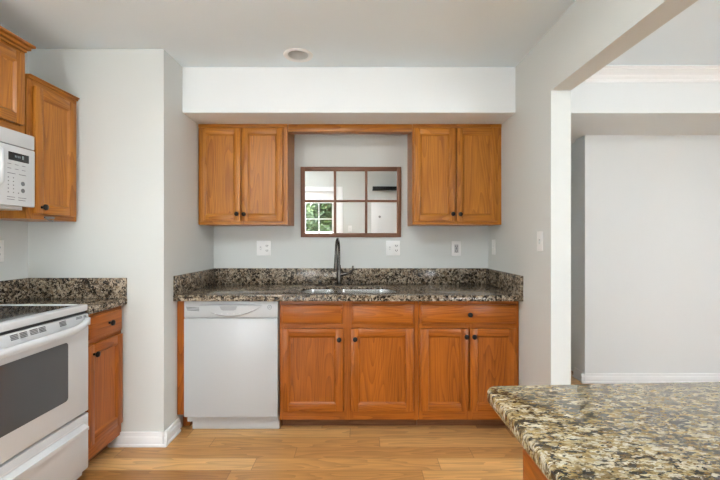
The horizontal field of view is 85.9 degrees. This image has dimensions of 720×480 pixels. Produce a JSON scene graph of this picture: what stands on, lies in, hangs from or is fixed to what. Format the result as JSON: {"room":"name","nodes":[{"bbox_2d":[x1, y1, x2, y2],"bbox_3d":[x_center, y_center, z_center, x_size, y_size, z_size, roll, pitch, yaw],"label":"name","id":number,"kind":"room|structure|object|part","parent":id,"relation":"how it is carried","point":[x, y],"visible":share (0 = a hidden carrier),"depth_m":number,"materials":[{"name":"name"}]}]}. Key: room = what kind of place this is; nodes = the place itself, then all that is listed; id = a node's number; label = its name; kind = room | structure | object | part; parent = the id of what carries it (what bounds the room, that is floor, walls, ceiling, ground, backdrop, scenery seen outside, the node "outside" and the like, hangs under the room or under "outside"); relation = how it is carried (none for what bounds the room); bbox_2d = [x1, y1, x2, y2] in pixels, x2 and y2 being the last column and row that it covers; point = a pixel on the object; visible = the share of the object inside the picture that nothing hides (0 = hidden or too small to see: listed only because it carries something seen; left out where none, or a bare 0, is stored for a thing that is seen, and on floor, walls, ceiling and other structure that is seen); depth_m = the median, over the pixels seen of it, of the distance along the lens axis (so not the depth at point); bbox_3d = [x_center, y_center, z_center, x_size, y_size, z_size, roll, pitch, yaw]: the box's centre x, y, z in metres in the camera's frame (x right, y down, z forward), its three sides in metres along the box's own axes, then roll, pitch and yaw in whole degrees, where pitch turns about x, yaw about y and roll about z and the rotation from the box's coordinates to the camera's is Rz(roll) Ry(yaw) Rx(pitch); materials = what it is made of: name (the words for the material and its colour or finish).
{"room":"kitchen","nodes":[
{"label":"kitchen","id":0,"kind":"room"},
{"bbox_2d":[0,51,27,280],"bbox_3d":[-2.100,0.046,0.545,0.100,2.448,3.690,0,0,0],"label":"wall","id":1,"kind":"structure","parent":0,"point":[14,234],"depth_m":2.30,"materials":[{"name":"white paint"}]},
{"bbox_2d":[0,240,3,261],"bbox_3d":[-2.045,0.063,2.185,0.010,0.122,0.076,0,0,0],"label":"outlet","id":2,"kind":"object","parent":1,"relation":"attached to","point":[1,241],"visible":1,"depth_m":2.21,"materials":[{"name":"white plastic"}]},
{"bbox_2d":[0,26,35,133],"bbox_3d":[-1.873,-0.784,1.641,0.351,0.472,0.802,0,0,0],"label":"upper cabinet","id":3,"kind":"object","parent":1,"relation":"attached to","point":[13,48],"visible":0.97,"depth_m":1.94,"materials":[{"name":"brown wood"}]},
{"bbox_3d":[-1.745,-0.772,1.823,0.008,0.261,0.250,0,0,0],"label":"panel","id":4,"kind":"part","parent":3,"relation":"part of","materials":[{"name":"brown wood"}]},
{"bbox_3d":[-1.758,-0.761,1.641,0.015,0.427,0.758,0,0,0],"label":"frame","id":5,"kind":"part","parent":3,"relation":"part of","materials":[{"name":"brown wood"}]},
{"bbox_3d":[-1.740,-0.772,1.823,0.020,0.365,0.354,0,0,0],"label":"door","id":6,"kind":"part","parent":3,"relation":"part of","materials":[{"name":"brown wood"}]},
{"bbox_2d":[0,126,34,209],"bbox_3d":[-1.852,-0.347,1.653,0.386,0.388,0.752,0,0,0],"label":"microwave","id":7,"kind":"object","parent":3,"relation":"attached to","point":[17,154],"visible":1,"depth_m":1.92,"materials":[{"name":"white plastic"}]},
{"bbox_3d":[-1.686,-0.350,1.805,0.054,0.215,0.028,0,0,0],"label":"handle","id":8,"kind":"part","parent":7,"relation":"part of","materials":[{"name":"white plastic"}]},
{"bbox_3d":[-1.878,-0.998,1.641,0.340,0.045,0.802,0,0,0],"label":"crown molding","id":9,"kind":"part","parent":3,"relation":"part of","materials":[{"name":"brown wood"}]},
{"bbox_2d":[0,74,79,221],"bbox_3d":[-1.873,-0.488,2.209,0.351,0.772,0.358,0,0,0],"label":"upper cabinet","id":10,"kind":"object","parent":1,"relation":"attached to","point":[50,111],"visible":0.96,"depth_m":2.18,"materials":[{"name":"brown wood"}]},
{"bbox_3d":[-1.714,-0.178,2.104,0.033,0.033,0.033,0,0,0],"label":"knob","id":11,"kind":"part","parent":10,"relation":"part of","materials":[{"name":"black metal"}]},
{"bbox_3d":[-1.758,-0.484,2.209,0.015,0.742,0.358,0,0,0],"label":"frame","id":12,"kind":"part","parent":10,"relation":"part of","materials":[{"name":"brown wood"}]},
{"bbox_3d":[-1.888,-0.865,2.209,0.320,0.019,0.358,0,0,0],"label":"molding","id":13,"kind":"part","parent":10,"relation":"part of","materials":[{"name":"brown wood"}]},
{"bbox_3d":[-1.740,-0.483,2.213,0.020,0.683,0.294,0,0,0],"label":"door","id":14,"kind":"part","parent":10,"relation":"part of","materials":[{"name":"brown wood"}]},
{"bbox_3d":[-1.745,-0.483,2.213,0.008,0.579,0.190,0,0,0],"label":"panel","id":15,"kind":"part","parent":10,"relation":"part of","materials":[{"name":"brown wood"}]},
{"bbox_2d":[28,49,213,431],"bbox_3d":[-1.681,0.046,2.845,0.939,2.448,0.910,0,0,0],"label":"wall","id":16,"kind":"structure","parent":0,"point":[137,152],"depth_m":2.39,"materials":[{"name":"white paint"}]},
{"bbox_2d":[29,278,126,297],"bbox_3d":[-1.733,0.295,2.379,0.592,0.125,0.020,0,0,0],"label":"backsplash","id":17,"kind":"structure","parent":16,"relation":"attached to","point":[38,287],"depth_m":2.37,"materials":[{"name":"stone"}]},
{"bbox_2d":[108,432,167,446],"bbox_3d":[-1.365,1.226,2.377,0.360,0.088,0.026,0,0,0],"label":"baseboard","id":18,"kind":"structure","parent":16,"relation":"attached to","point":[125,439],"depth_m":2.37,"materials":[{"name":"white paint"}]},
{"bbox_2d":[162,418,180,444],"bbox_3d":[-1.198,1.226,2.470,0.026,0.088,0.200,0,0,0],"label":"baseboard","id":19,"kind":"structure","parent":16,"relation":"attached to","point":[173,430],"depth_m":2.46,"materials":[{"name":"white paint"}]},
{"bbox_2d":[0,0,575,66],"bbox_3d":[-0.520,-1.278,1.000,3.260,0.200,4.600,0,0,0],"label":"ceiling","id":20,"kind":"structure","parent":0,"point":[195,33],"depth_m":2.15,"materials":[{"name":"white paint"}]},
{"bbox_2d":[283,48,312,61],"bbox_3d":[-0.394,-1.240,2.465,0.188,0.137,0.188,0,0,0],"label":"recessed light","id":21,"kind":"object","parent":20,"relation":"in","point":[292,54],"visible":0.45,"depth_m":2.51,"materials":[{"name":"white paint"}]},
{"bbox_2d":[77,370,581,479],"bbox_3d":[1.275,1.320,1.990,6.850,0.100,6.620,0,0,0],"label":"floor","id":22,"kind":"structure","parent":0,"point":[288,452],"depth_m":2.29,"materials":[{"name":"brown wood"}]},
{"bbox_2d":[0,304,90,479],"bbox_3d":[-1.715,0.725,1.669,0.660,1.090,0.752,0,0,0],"label":"range","id":23,"kind":"object","parent":22,"relation":"on","point":[44,427],"visible":1,"depth_m":1.77,"materials":[{"name":"white metal"}]},
{"bbox_2d":[0,304,86,335],"bbox_3d":[-1.738,0.361,1.669,0.603,0.047,0.752,0,0,0],"label":"cooktop","id":24,"kind":"object","parent":23,"relation":"in","point":[15,319],"depth_m":1.81,"materials":[{"name":"white"}]},
{"bbox_3d":[-1.450,1.054,1.669,0.033,0.292,0.752,0,0,0],"label":"drawer","id":25,"kind":"part","parent":23,"relation":"part of","materials":[{"name":"white metal"}]},
{"bbox_3d":[-1.420,0.974,1.687,0.026,0.040,0.647,0,0,0],"label":"drawer handle","id":26,"kind":"part","parent":23,"relation":"part of","materials":[{"name":"white metal"}]},
{"bbox_3d":[-1.413,0.433,1.669,0.056,0.062,0.732,0,0,0],"label":"handle","id":27,"kind":"part","parent":23,"relation":"part of","materials":[{"name":"white metal"}]},
{"bbox_2d":[85,306,122,461],"bbox_3d":[-1.734,0.835,2.223,0.623,0.871,0.330,0,0,0],"label":"base cabinet","id":28,"kind":"object","parent":22,"relation":"on","point":[105,337],"visible":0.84,"depth_m":2.23,"materials":[{"name":"brown wood"}]},
{"bbox_2d":[0,278,126,314],"bbox_3d":[-1.743,0.315,2.223,0.612,0.164,0.333,0,0,0],"label":"countertop","id":29,"kind":"structure","parent":28,"relation":"on","point":[99,294],"depth_m":2.37,"materials":[{"name":"stone"}]},
{"bbox_3d":[-1.438,0.625,2.116,0.033,0.033,0.033,0,0,0],"label":"knob","id":30,"kind":"part","parent":28,"relation":"part of","materials":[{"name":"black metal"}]},
{"bbox_3d":[-1.465,0.481,2.225,0.020,0.139,0.302,0,0,0],"label":"drawer","id":31,"kind":"part","parent":28,"relation":"part of","materials":[{"name":"brown wood"}]},
{"bbox_3d":[-1.470,0.845,2.225,0.008,0.442,0.198,0,0,0],"label":"panel","id":32,"kind":"part","parent":28,"relation":"part of","materials":[{"name":"brown wood"}]},
{"bbox_2d":[177,301,192,425],"bbox_3d":[-1.184,0.835,2.877,0.050,0.871,0.635,0,0,0],"label":"end panel","id":33,"kind":"object","parent":22,"relation":"on","point":[180,304],"visible":0.25,"depth_m":2.56,"materials":[{"name":"brown wood"}]},
{"bbox_2d":[184,301,279,428],"bbox_3d":[-0.848,0.835,2.839,0.615,0.866,0.652,0,0,0],"label":"dishwasher","id":34,"kind":"object","parent":22,"relation":"on","point":[232,348],"visible":0.97,"depth_m":2.54,"materials":[{"name":"grey plastic"}]},
{"bbox_3d":[-0.855,0.444,2.518,0.116,0.028,0.010,0,0,0],"label":"pocket handle","id":35,"kind":"part","parent":34,"relation":"part of","materials":[{"name":"grey plastic"}]},
{"bbox_3d":[-0.834,1.240,2.606,0.583,0.057,0.018,0,0,0],"label":"kick plate","id":36,"kind":"part","parent":34,"relation":"part of","materials":[{"name":"grey plastic"}]},
{"bbox_2d":[280,301,417,424],"bbox_3d":[-0.073,0.835,2.858,0.923,0.871,0.673,0,0,0],"label":"base cabinet","id":37,"kind":"object","parent":22,"relation":"on","point":[342,362],"visible":0.99,"depth_m":2.57,"materials":[{"name":"brown wood"}]},
{"bbox_3d":[-0.319,0.491,2.565,0.405,0.127,0.020,0,0,0],"label":"false drawer","id":38,"kind":"part","parent":37,"relation":"part of","materials":[{"name":"brown wood"}]},
{"bbox_3d":[-0.316,0.860,2.565,0.410,0.547,0.020,0,0,0],"label":"door","id":39,"kind":"part","parent":37,"relation":"part of","materials":[{"name":"brown wood"}]},
{"bbox_3d":[-0.316,0.860,2.570,0.306,0.443,0.008,0,0,0],"label":"panel","id":40,"kind":"part","parent":37,"relation":"part of","materials":[{"name":"brown wood"}]},
{"bbox_2d":[173,268,523,300],"bbox_3d":[-0.075,0.315,2.852,2.269,0.164,0.694,0,0,0],"label":"countertop","id":41,"kind":"structure","parent":37,"relation":"on","point":[214,284],"depth_m":2.98,"materials":[{"name":"stone"}]},
{"bbox_2d":[314,280,325,285],"bbox_3d":[-0.313,0.338,3.045,0.094,0.040,0.094,0,0,0],"label":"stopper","id":42,"kind":"object","parent":41,"relation":"on","point":[320,283],"visible":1,"depth_m":3.03,"materials":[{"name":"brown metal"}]},
{"bbox_2d":[334,238,353,285],"bbox_3d":[-0.124,0.171,2.977,0.148,0.375,0.240,0,0,0],"label":"faucet","id":43,"kind":"object","parent":41,"relation":"on","point":[337,267],"visible":1,"depth_m":3.04,"materials":[{"name":"brown metal"}]},
{"bbox_3d":[-0.172,0.093,2.970,0.019,0.220,0.210,0,0,4],"label":"spout","id":44,"kind":"part","parent":43,"relation":"part of","materials":[{"name":"grey metal"}]},
{"bbox_3d":[-0.102,0.245,3.064,0.104,0.085,0.032,0,0,0],"label":"handle","id":45,"kind":"part","parent":43,"relation":"part of","materials":[{"name":"grey metal"}]},
{"bbox_2d":[300,289,397,292],"bbox_3d":[-0.077,0.465,2.764,0.717,0.185,0.343,0,0,0],"label":"sink","id":46,"kind":"object","parent":41,"relation":"in","point":[309,290],"visible":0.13,"depth_m":2.93,"materials":[{"name":"silver metal"}]},
{"bbox_3d":[-0.306,0.465,2.764,0.260,0.185,0.343,0,0,0],"label":"bowl","id":47,"kind":"part","parent":46,"relation":"part of","materials":[{"name":"silver metal"}]},
{"bbox_3d":[0.059,0.465,2.764,0.443,0.185,0.343,0,0,0],"label":"bowl","id":48,"kind":"part","parent":46,"relation":"part of","materials":[{"name":"silver metal"}]},
{"bbox_3d":[0.147,0.860,2.565,0.412,0.547,0.020,0,0,0],"label":"door","id":49,"kind":"part","parent":37,"relation":"part of","materials":[{"name":"brown wood"}]},
{"bbox_3d":[0.147,0.860,2.570,0.308,0.443,0.008,0,0,0],"label":"panel","id":50,"kind":"part","parent":37,"relation":"part of","materials":[{"name":"brown wood"}]},
{"bbox_3d":[0.149,0.491,2.565,0.407,0.127,0.020,0,0,0],"label":"false drawer","id":51,"kind":"part","parent":37,"relation":"part of","materials":[{"name":"brown wood"}]},
{"bbox_2d":[417,301,518,424],"bbox_3d":[0.723,0.835,2.858,0.666,0.871,0.673,0,0,0],"label":"base cabinet","id":52,"kind":"object","parent":22,"relation":"on","point":[466,349],"visible":0.91,"depth_m":2.57,"materials":[{"name":"brown wood"}]},
{"bbox_3d":[0.560,0.860,2.565,0.314,0.547,0.020,0,0,0],"label":"door","id":53,"kind":"part","parent":52,"relation":"part of","materials":[{"name":"brown wood"}]},
{"bbox_3d":[0.560,0.860,2.570,0.210,0.443,0.008,0,0,0],"label":"panel","id":54,"kind":"part","parent":52,"relation":"part of","materials":[{"name":"brown wood"}]},
{"bbox_3d":[0.721,0.491,2.565,0.631,0.127,0.020,0,0,0],"label":"drawer","id":55,"kind":"part","parent":52,"relation":"part of","materials":[{"name":"brown wood"}]},
{"bbox_3d":[0.882,0.860,2.570,0.204,0.443,0.008,0,0,0],"label":"panel","id":56,"kind":"part","parent":52,"relation":"part of","materials":[{"name":"brown wood"}]},
{"bbox_3d":[0.882,0.860,2.565,0.308,0.547,0.020,0,0,0],"label":"door","id":57,"kind":"part","parent":52,"relation":"part of","materials":[{"name":"brown wood"}]},
{"bbox_2d":[523,449,547,479],"bbox_3d":[0.627,0.831,0.126,0.653,0.879,1.400,0,0,0],"label":"base cabinet","id":58,"kind":"object","parent":22,"relation":"on","point":[531,471],"visible":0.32,"depth_m":0.76,"materials":[{"name":"brown wood"}]},
{"bbox_2d":[487,382,719,479],"bbox_3d":[0.797,0.374,0.202,1.006,0.032,1.603,0,0,0],"label":"countertop","id":59,"kind":"structure","parent":58,"relation":"on","point":[630,431],"depth_m":0.74,"materials":[{"name":"multicoloured stone"}]},
{"bbox_2d":[182,67,514,134],"bbox_3d":[-0.075,-1.024,2.920,2.271,0.309,0.560,0,0,0],"label":"wall","id":60,"kind":"structure","parent":0,"point":[210,95],"depth_m":2.64,"materials":[{"name":"white paint"}]},
{"bbox_2d":[214,135,487,267],"bbox_3d":[-0.075,0.046,3.250,2.271,2.448,0.100,0,0,0],"label":"wall","id":61,"kind":"structure","parent":0,"point":[234,246],"depth_m":3.20,"materials":[{"name":"white paint"}]},
{"bbox_2d":[198,124,293,225],"bbox_3d":[-0.876,-0.491,3.022,0.667,0.753,0.351,0,0,0],"label":"upper cabinet","id":62,"kind":"object","parent":61,"relation":"attached to","point":[246,171],"visible":1,"depth_m":2.89,"materials":[{"name":"brown wood"}]},
{"bbox_3d":[-1.044,-0.488,2.890,0.307,0.695,0.020,0,0,0],"label":"door","id":63,"kind":"part","parent":62,"relation":"part of","materials":[{"name":"brown wood"}]},
{"bbox_3d":[-1.044,-0.488,2.895,0.211,0.599,0.008,0,0,0],"label":"panel","id":64,"kind":"part","parent":62,"relation":"part of","materials":[{"name":"brown wood"}]},
{"bbox_3d":[-0.876,-0.855,2.896,0.667,0.025,0.007,0,0,0],"label":"molding","id":65,"kind":"part","parent":62,"relation":"part of","materials":[{"name":"brown wood"}]},
{"bbox_3d":[-0.728,-0.488,2.890,0.304,0.695,0.020,0,0,0],"label":"door","id":66,"kind":"part","parent":62,"relation":"part of","materials":[{"name":"brown wood"}]},
{"bbox_3d":[-0.728,-0.488,2.895,0.208,0.599,0.008,0,0,0],"label":"panel","id":67,"kind":"part","parent":62,"relation":"part of","materials":[{"name":"brown wood"}]},
{"bbox_2d":[257,241,270,254],"bbox_3d":[-0.795,0.067,3.191,0.116,0.122,0.018,0,0,0],"label":"outlet","id":68,"kind":"object","parent":61,"relation":"attached to","point":[263,247],"visible":1,"depth_m":3.19,"materials":[{"name":"white plastic"}]},
{"bbox_2d":[215,268,485,283],"bbox_3d":[-0.075,0.295,3.189,2.229,0.125,0.020,0,0,0],"label":"backsplash","id":69,"kind":"structure","parent":61,"relation":"attached to","point":[222,275],"depth_m":3.18,"materials":[{"name":"stone"}]},
{"bbox_2d":[301,167,400,236],"bbox_3d":[-0.075,-0.311,3.182,0.824,0.577,0.022,0,1,0],"label":"mirror","id":70,"kind":"object","parent":61,"relation":"attached to","point":[334,200],"visible":1,"depth_m":3.18,"materials":[{"name":"mirror"}]},
{"bbox_3d":[-0.334,-0.448,3.184,0.236,0.236,0.004,0,1,0],"label":"pane","id":71,"kind":"part","parent":70,"relation":"part of","materials":[{"name":"white mirror"}]},
{"bbox_3d":[-0.334,-0.184,3.190,0.236,0.253,0.004,0,1,0],"label":"pane","id":72,"kind":"part","parent":70,"relation":"part of","materials":[{"name":"mirror"}]},
{"bbox_3d":[-0.077,-0.448,3.184,0.234,0.236,0.004,0,1,0],"label":"pane","id":73,"kind":"part","parent":70,"relation":"part of","materials":[{"name":"white mirror"}]},
{"bbox_3d":[-0.077,-0.184,3.190,0.234,0.253,0.004,0,1,0],"label":"pane","id":74,"kind":"part","parent":70,"relation":"part of","materials":[{"name":"mirror"}]},
{"bbox_3d":[0.182,-0.448,3.184,0.240,0.236,0.004,0,1,0],"label":"pane","id":75,"kind":"part","parent":70,"relation":"part of","materials":[{"name":"white mirror"}]},
{"bbox_3d":[0.182,-0.184,3.190,0.240,0.253,0.004,0,1,0],"label":"pane","id":76,"kind":"part","parent":70,"relation":"part of","materials":[{"name":"mirror"}]},
{"bbox_2d":[386,241,399,254],"bbox_3d":[0.272,0.067,3.191,0.116,0.122,0.018,0,0,0],"label":"outlet","id":77,"kind":"object","parent":61,"relation":"attached to","point":[392,247],"visible":1,"depth_m":3.19,"materials":[{"name":"white plastic"}]},
{"bbox_2d":[407,124,501,225],"bbox_3d":[0.726,-0.491,3.022,0.667,0.753,0.351,0,0,0],"label":"upper cabinet","id":78,"kind":"object","parent":61,"relation":"attached to","point":[454,170],"visible":1,"depth_m":2.89,"materials":[{"name":"brown wood"}]},
{"bbox_2d":[288,124,411,133],"bbox_3d":[-0.074,-0.839,2.932,0.928,0.057,0.076,0,0,0],"label":"valance","id":79,"kind":"object","parent":78,"relation":"attached to","point":[292,128],"visible":1,"depth_m":2.89,"materials":[{"name":"brown wood"}]},
{"bbox_3d":[0.557,-0.488,2.890,0.307,0.695,0.020,0,0,0],"label":"door","id":80,"kind":"part","parent":78,"relation":"part of","materials":[{"name":"brown wood"}]},
{"bbox_3d":[0.557,-0.488,2.895,0.211,0.599,0.008,0,0,0],"label":"panel","id":81,"kind":"part","parent":78,"relation":"part of","materials":[{"name":"brown wood"}]},
{"bbox_3d":[0.726,-0.855,2.896,0.667,0.025,0.007,0,0,0],"label":"molding","id":82,"kind":"part","parent":78,"relation":"part of","materials":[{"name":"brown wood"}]},
{"bbox_3d":[0.874,-0.488,2.890,0.304,0.695,0.020,0,0,0],"label":"door","id":83,"kind":"part","parent":78,"relation":"part of","materials":[{"name":"brown wood"}]},
{"bbox_3d":[0.874,-0.488,2.895,0.208,0.599,0.008,0,0,0],"label":"panel","id":84,"kind":"part","parent":78,"relation":"part of","materials":[{"name":"brown wood"}]},
{"bbox_2d":[452,241,460,255],"bbox_3d":[0.795,0.071,3.195,0.078,0.122,0.010,0,0,0],"label":"outlet","id":85,"kind":"object","parent":61,"relation":"attached to","point":[456,245],"visible":1,"depth_m":3.19,"materials":[{"name":"white plastic"}]},
{"bbox_2d":[571,143,574,370],"bbox_3d":[2.110,0.170,4.400,0.100,2.200,1.600,0,0,0],"label":"wall","id":86,"kind":"structure","parent":0,"point":[572,145],"depth_m":3.75,"materials":[{"name":"white paint"}]},
{"bbox_2d":[571,135,584,144],"bbox_3d":[1.665,-1.085,4.320,0.989,0.310,1.760,0,0,0],"label":"ceiling","id":87,"kind":"structure","parent":0,"point":[573,137],"depth_m":3.51,"materials":[{"name":"white paint"}]},
{"bbox_2d":[488,0,697,385],"bbox_3d":[1.115,0.015,2.000,0.111,2.510,6.400,0,0,0],"label":"wall","id":88,"kind":"structure","parent":0,"point":[591,34],"depth_m":2.18,"materials":[{"name":"white paint"}]},
{"bbox_2d":[492,240,494,254],"bbox_3d":[1.050,0.056,3.060,0.018,0.118,0.072,0,0,0],"label":"light switch","id":89,"kind":"object","parent":88,"relation":"attached to","point":[493,241],"visible":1,"depth_m":3.05,"materials":[{"name":"white plastic"}]},
{"bbox_2d":[537,231,542,251],"bbox_3d":[1.050,0.008,2.272,0.018,0.118,0.072,0,0,0],"label":"light switch","id":90,"kind":"object","parent":88,"relation":"attached to","point":[539,233],"visible":1,"depth_m":2.26,"materials":[{"name":"white plastic"}]},
{"bbox_2d":[571,82,719,134],"bbox_3d":[2.885,-1.085,3.137,3.429,0.310,0.606,0,0,0],"label":"wall","id":91,"kind":"structure","parent":0,"point":[597,108],"depth_m":2.83,"materials":[{"name":"white paint"}]},
{"bbox_2d":[584,65,719,81],"bbox_3d":[2.885,-1.198,2.792,3.429,0.085,0.085,0,0,0],"label":"trim","id":92,"kind":"structure","parent":91,"relation":"attached to","point":[609,73],"depth_m":2.79,"materials":[{"name":"white paint"}]},
{"bbox_2d":[575,135,719,372],"bbox_3d":[3.300,0.015,3.520,2.600,2.510,0.160,0,0,0],"label":"wall","id":93,"kind":"structure","parent":0,"point":[647,207],"depth_m":3.44,"materials":[{"name":"white paint"}]},
{"bbox_2d":[572,367,585,381],"bbox_3d":[1.987,1.226,3.510,0.026,0.088,0.180,0,0,0],"label":"baseboard","id":94,"kind":"structure","parent":93,"relation":"attached to","point":[576,372],"depth_m":3.51,"materials":[{"name":"white paint"}]},
{"bbox_2d":[581,373,719,383],"bbox_3d":[3.280,1.226,3.427,2.640,0.088,0.026,0,0,0],"label":"baseboard","id":95,"kind":"structure","parent":93,"relation":"attached to","point":[591,378],"depth_m":3.42,"materials":[{"name":"white paint"}]},
{"bbox_2d":[608,0,719,64],"bbox_3d":[2.905,-1.305,2.000,3.589,0.130,6.600,0,0,0],"label":"ceiling","id":96,"kind":"structure","parent":0,"point":[692,37],"depth_m":2.43,"materials":[{"name":"white paint"}]}
]}

